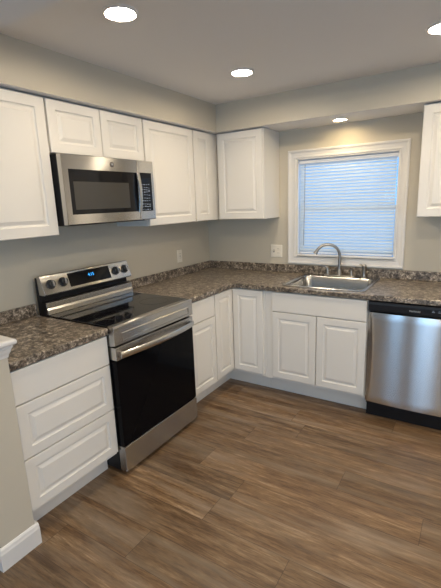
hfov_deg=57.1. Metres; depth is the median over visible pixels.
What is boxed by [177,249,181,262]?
duplex outlet
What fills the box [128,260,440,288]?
backsplash
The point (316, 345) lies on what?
base cabinet
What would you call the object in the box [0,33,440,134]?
soffit
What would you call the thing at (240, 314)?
base cabinet
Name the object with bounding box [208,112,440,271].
wall
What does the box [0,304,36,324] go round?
backsplash
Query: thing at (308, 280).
sink
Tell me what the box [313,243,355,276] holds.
kitchen faucet
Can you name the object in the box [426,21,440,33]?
recessed light
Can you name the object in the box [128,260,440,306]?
countertop
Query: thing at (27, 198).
upper cabinet
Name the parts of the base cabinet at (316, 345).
door, false drawer, door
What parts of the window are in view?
sill, sash, sash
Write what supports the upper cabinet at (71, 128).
attached to the wall at (147, 250)
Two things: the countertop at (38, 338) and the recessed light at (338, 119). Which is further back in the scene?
the recessed light at (338, 119)
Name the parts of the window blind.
rail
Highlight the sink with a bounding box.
[282,273,379,291]
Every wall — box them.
[0,0,60,547]
[0,220,209,315]
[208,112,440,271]
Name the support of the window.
in the wall at (237, 240)
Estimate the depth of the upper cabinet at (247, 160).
3.43 m
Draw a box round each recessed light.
[101,3,138,21]
[230,68,253,76]
[331,117,348,121]
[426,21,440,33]
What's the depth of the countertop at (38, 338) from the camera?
2.15 m
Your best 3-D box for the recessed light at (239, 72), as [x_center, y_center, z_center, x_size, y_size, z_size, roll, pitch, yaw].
[0.135,-1.389,2.540,0.152,0.011,0.152,6,15,32]
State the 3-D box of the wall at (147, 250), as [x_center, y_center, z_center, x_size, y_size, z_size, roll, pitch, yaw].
[-1.813,0.095,1.611,0.120,2.357,6.200,6,15,32]
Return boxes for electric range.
[34,260,197,471]
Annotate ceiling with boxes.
[0,0,440,104]
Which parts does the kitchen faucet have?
plate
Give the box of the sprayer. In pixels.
[359,264,366,277]
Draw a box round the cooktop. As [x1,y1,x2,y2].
[47,292,185,328]
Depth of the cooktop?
2.59 m
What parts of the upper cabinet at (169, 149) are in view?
door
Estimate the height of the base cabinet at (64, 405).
0.875 m
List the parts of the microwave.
door glass, handle, control panel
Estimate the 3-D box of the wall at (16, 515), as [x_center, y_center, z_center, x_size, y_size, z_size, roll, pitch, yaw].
[0.219,0.184,0.883,4.100,2.357,0.228,6,15,32]
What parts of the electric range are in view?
knob, knob, knob, knob, rail, oven door, handle, storage drawer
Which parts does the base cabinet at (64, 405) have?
drawer, drawer, drawer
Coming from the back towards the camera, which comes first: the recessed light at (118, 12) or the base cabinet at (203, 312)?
the base cabinet at (203, 312)
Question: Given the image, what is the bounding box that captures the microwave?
[49,153,155,225]
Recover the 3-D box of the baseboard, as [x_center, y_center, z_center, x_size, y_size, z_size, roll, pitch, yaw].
[-1.193,1.130,2.031,0.669,0.110,0.192,6,15,32]
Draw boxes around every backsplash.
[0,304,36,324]
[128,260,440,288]
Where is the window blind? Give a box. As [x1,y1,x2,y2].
[299,152,398,255]
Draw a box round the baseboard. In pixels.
[0,520,41,572]
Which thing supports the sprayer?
on the sink
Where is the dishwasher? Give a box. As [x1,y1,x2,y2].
[365,300,440,429]
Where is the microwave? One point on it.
(88, 190)
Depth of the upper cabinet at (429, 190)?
2.68 m
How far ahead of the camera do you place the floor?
2.12 m
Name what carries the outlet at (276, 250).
attached to the wall at (237, 240)
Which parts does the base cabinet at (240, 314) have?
door, door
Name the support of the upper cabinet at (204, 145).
attached to the wall at (147, 250)
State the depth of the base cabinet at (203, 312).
3.07 m
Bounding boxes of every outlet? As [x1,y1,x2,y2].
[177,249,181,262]
[271,245,281,256]
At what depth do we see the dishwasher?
2.72 m
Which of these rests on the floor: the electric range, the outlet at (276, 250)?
the electric range
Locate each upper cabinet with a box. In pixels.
[0,88,58,240]
[42,97,143,160]
[117,119,195,225]
[191,129,218,221]
[216,127,278,218]
[417,102,440,216]
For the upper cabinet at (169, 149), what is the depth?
3.03 m
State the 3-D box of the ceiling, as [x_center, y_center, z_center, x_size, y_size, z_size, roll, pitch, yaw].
[-0.065,-0.921,0.243,4.340,0.100,6.460,6,15,32]
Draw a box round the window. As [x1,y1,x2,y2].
[288,138,411,268]
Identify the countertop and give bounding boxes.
[0,304,107,371]
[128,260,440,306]
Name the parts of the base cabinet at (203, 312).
drawer, door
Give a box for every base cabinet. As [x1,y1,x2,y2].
[10,336,117,520]
[189,295,216,401]
[207,288,271,394]
[266,291,368,408]
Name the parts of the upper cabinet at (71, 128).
door, door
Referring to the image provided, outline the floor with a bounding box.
[0,378,440,587]
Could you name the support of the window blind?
attached to the window

